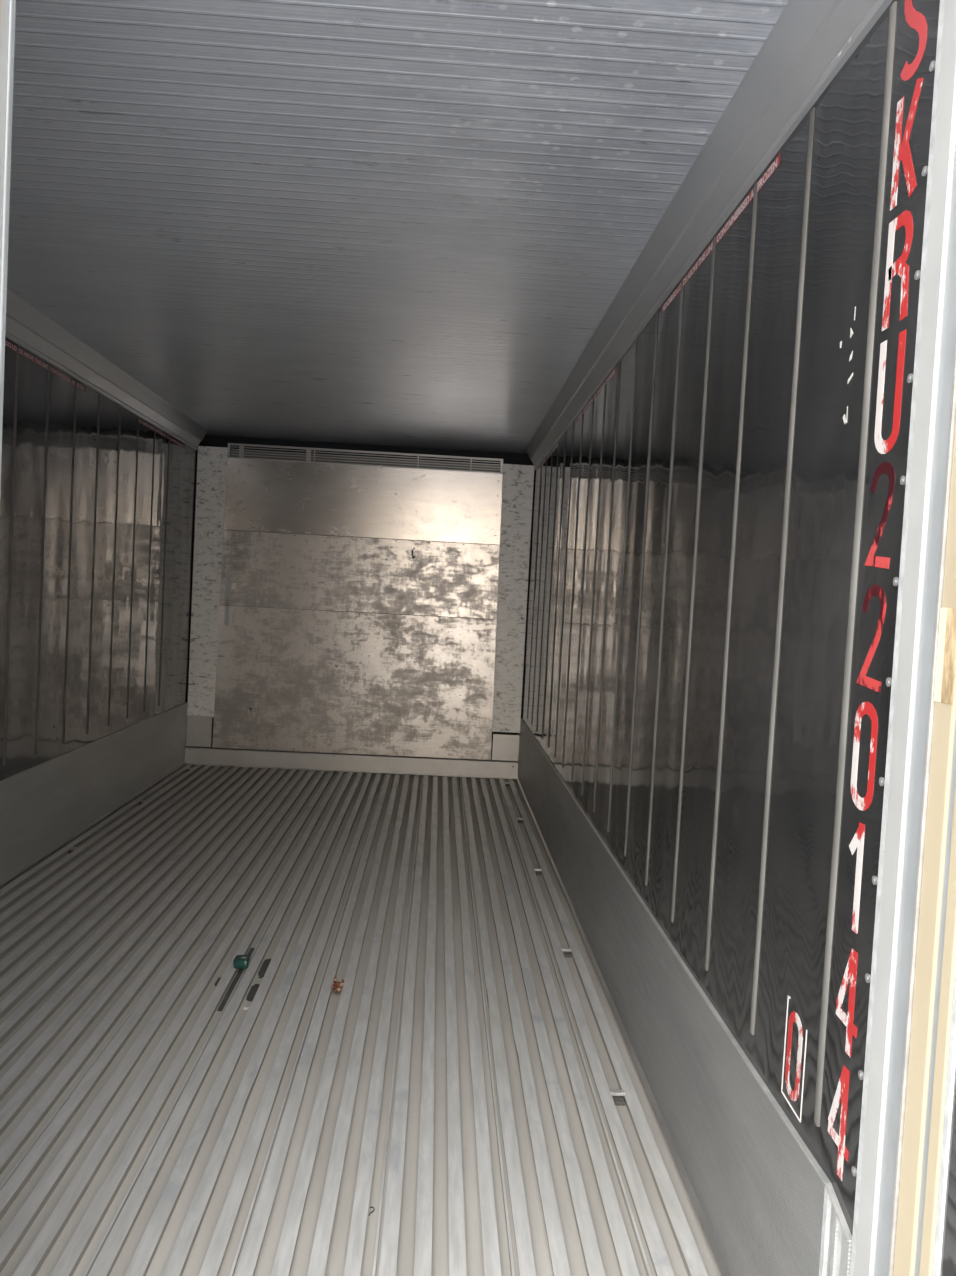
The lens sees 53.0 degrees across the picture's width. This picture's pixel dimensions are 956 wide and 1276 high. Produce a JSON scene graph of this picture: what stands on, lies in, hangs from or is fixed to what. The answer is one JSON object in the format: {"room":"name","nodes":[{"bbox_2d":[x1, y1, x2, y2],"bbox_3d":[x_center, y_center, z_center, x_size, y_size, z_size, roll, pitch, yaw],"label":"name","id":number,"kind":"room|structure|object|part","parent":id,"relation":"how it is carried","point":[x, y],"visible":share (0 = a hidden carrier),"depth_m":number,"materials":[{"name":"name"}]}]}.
{"room":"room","nodes":[
{"label":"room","id":0,"kind":"room"},
{"bbox_2d":[0,337,202,780],"bbox_3d":[-1.885,-0.131,3.950,0.084,2.514,5.565,3,2,-2],"label":"wall","id":1,"kind":"structure","parent":0,"point":[97,500],"depth_m":4.51,"materials":[{"name":"black metal"}]},
{"bbox_2d":[0,0,15,488],"bbox_3d":[-1.169,0.079,1.037,1.231,2.654,0.084,3,2,-2],"label":"door","id":2,"kind":"structure","parent":1,"relation":"in","point":[7,7],"depth_m":1.07,"materials":[{"name":"grey paint"}]},
{"bbox_2d":[5,341,84,390],"bbox_3d":[-1.795,-1.129,3.958,0.001,0.018,0.918,3,2,-2],"label":"print","id":3,"kind":"object","parent":1,"relation":"attached to","point":[11,347],"depth_m":3.96,"materials":[{"name":"red paint"}]},
{"bbox_2d":[0,703,187,888],"bbox_3d":[-1.885,0.769,3.971,0.019,0.436,5.522,3,2,-2],"label":"baseboard","id":4,"kind":"structure","parent":1,"relation":"attached to","point":[46,806],"depth_m":4.61,"materials":[{"name":"metal"}]},
{"bbox_2d":[5,289,206,449],"bbox_3d":[-1.744,-1.206,3.716,0.075,0.137,5.410,3,2,-2],"label":"trim","id":5,"kind":"structure","parent":1,"relation":"attached to","point":[29,328],"depth_m":4.37,"materials":[{"name":"metal"}]},
{"bbox_2d":[139,419,183,446],"bbox_3d":[-1.863,-1.204,5.675,0.001,0.018,0.918,3,2,-2],"label":"print","id":6,"kind":"object","parent":1,"relation":"attached to","point":[143,424],"depth_m":5.60,"materials":[{"name":"red paint"}]},
{"bbox_2d":[184,435,534,778],"bbox_3d":[-0.808,-0.187,6.635,2.450,2.514,0.285,3,2,-2],"label":"wall","id":7,"kind":"structure","parent":0,"point":[363,608],"depth_m":6.53,"materials":[{"name":"grey metal"}]},
{"bbox_3d":[-1.829,-0.372,6.502,0.207,1.837,0.034,3,2,-2],"label":"rail","id":8,"kind":"part","parent":7,"relation":"part of","materials":[{"name":"grey metal"}]},
{"bbox_3d":[-0.859,0.857,6.573,2.274,0.113,0.075,3,2,-2],"label":"sill plate","id":9,"kind":"part","parent":7,"relation":"part of","materials":[{"name":"metal"}]},
{"bbox_2d":[227,443,502,473],"bbox_3d":[-0.759,-1.216,6.533,1.856,0.101,0.121,3,2,-2],"label":"air vent","id":10,"kind":"object","parent":7,"relation":"in","point":[240,455],"depth_m":6.49,"materials":[{"name":"metal"}]},
{"bbox_3d":[0.226,-0.267,6.587,0.222,1.837,0.034,3,2,-2],"label":"rail","id":11,"kind":"part","parent":7,"relation":"part of","materials":[{"name":"grey metal"}]},
{"bbox_2d":[0,765,721,1275],"bbox_3d":[-0.762,1.107,3.941,2.330,0.162,5.580,3,2,-2],"label":"floor","id":12,"kind":"structure","parent":0,"point":[472,1080],"depth_m":2.57,"materials":[{"name":"metal"}]},
{"bbox_2d":[217,948,254,1010],"bbox_3d":[-0.767,1.084,3.063,0.019,0.003,0.500,3,2,-2],"label":"tape strip","id":13,"kind":"object","parent":12,"relation":"on","point":[233,984],"visible":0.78,"depth_m":2.99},
{"bbox_2d":[233,955,249,968],"bbox_3d":[-0.764,1.048,3.099,0.049,0.029,0.049,3,2,-2],"label":"cap","id":14,"kind":"object","parent":12,"relation":"on","point":[240,961],"visible":1,"depth_m":3.08,"materials":[{"name":"teal plastic"}]},
{"bbox_2d":[246,984,259,1000],"bbox_3d":[-0.693,1.093,2.954,0.027,0.003,0.125,3,2,-2],"label":"scrap","id":15,"kind":"object","parent":12,"relation":"on","point":[254,988],"visible":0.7,"depth_m":2.95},
{"bbox_2d":[258,959,270,977],"bbox_3d":[-0.700,1.084,3.146,0.027,0.003,0.160,3,2,-2],"label":"scrap","id":16,"kind":"object","parent":12,"relation":"on","point":[262,971],"visible":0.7,"depth_m":3.14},
{"bbox_2d":[331,975,343,992],"bbox_3d":[-0.438,1.085,2.996,0.036,0.030,0.093,3,2,-2],"label":"wrapper","id":17,"kind":"object","parent":12,"relation":"on","point":[337,986],"visible":1,"depth_m":2.99,"materials":[{"name":"orange metal"}]},
{"bbox_2d":[7,0,788,453],"bbox_3d":[-0.638,-1.272,3.886,2.450,0.100,5.690,3,2,-2],"label":"ceiling","id":18,"kind":"structure","parent":0,"point":[408,223],"depth_m":2.43,"materials":[{"name":"grey metal"}]},
{"bbox_2d":[522,0,939,1234],"bbox_3d":[0.476,-0.011,4.049,0.084,2.514,5.565,3,2,-2],"label":"wall","id":19,"kind":"structure","parent":0,"point":[716,540],"depth_m":1.76,"materials":[{"name":"black metal"}]},
{"bbox_2d":[540,443,557,467],"bbox_3d":[0.422,-1.087,5.734,0.001,0.018,0.948,3,2,-2],"label":"print","id":20,"kind":"object","parent":19,"relation":"attached to","point":[555,448],"depth_m":5.68,"materials":[{"name":"red paint"}]},
{"bbox_2d":[578,370,614,418],"bbox_3d":[0.489,-1.012,4.027,0.001,0.018,0.948,3,2,-2],"label":"print","id":21,"kind":"object","parent":19,"relation":"attached to","point":[610,378],"depth_m":3.95,"materials":[{"name":"red paint"}]},
{"bbox_2d":[516,718,851,1275],"bbox_3d":[0.383,0.885,4.066,0.019,0.436,5.522,3,2,-2],"label":"baseboard","id":22,"kind":"structure","parent":19,"relation":"attached to","point":[763,1204],"depth_m":2.04,"materials":[{"name":"metal"}]},
{"bbox_2d":[526,0,892,469],"bbox_3d":[0.466,-1.093,3.808,0.075,0.138,5.410,3,2,-2],"label":"trim","id":23,"kind":"structure","parent":19,"relation":"attached to","point":[810,41],"depth_m":2.04,"materials":[{"name":"metal"}]},
{"bbox_2d":[663,157,777,308],"bbox_3d":[0.557,-0.936,2.316,0.001,0.018,0.948,3,2,-2],"label":"print","id":24,"kind":"object","parent":19,"relation":"attached to","point":[770,172],"depth_m":2.17,"materials":[{"name":"red paint"}]},
{"bbox_2d":[850,0,955,1275],"bbox_3d":[0.566,0.223,1.227,0.056,2.574,0.102,3,2,-2],"label":"trim","id":25,"kind":"structure","parent":19,"relation":"attached to","point":[935,345],"depth_m":1.22,"materials":[{"name":"white metal"}]},
{"bbox_3d":[0.570,0.224,1.197,0.050,2.574,0.041,3,2,-2],"label":"frame","id":26,"kind":"part","parent":25,"relation":"part of","materials":[{"name":"beige metal"}]},
{"bbox_2d":[888,347,955,1275],"bbox_3d":[0.608,0.192,0.576,0.079,2.654,1.194,3,2,-2],"label":"door","id":27,"kind":"structure","parent":19,"relation":"in","point":[923,1230],"depth_m":1.14,"materials":[{"name":"grey paint"}]}
]}

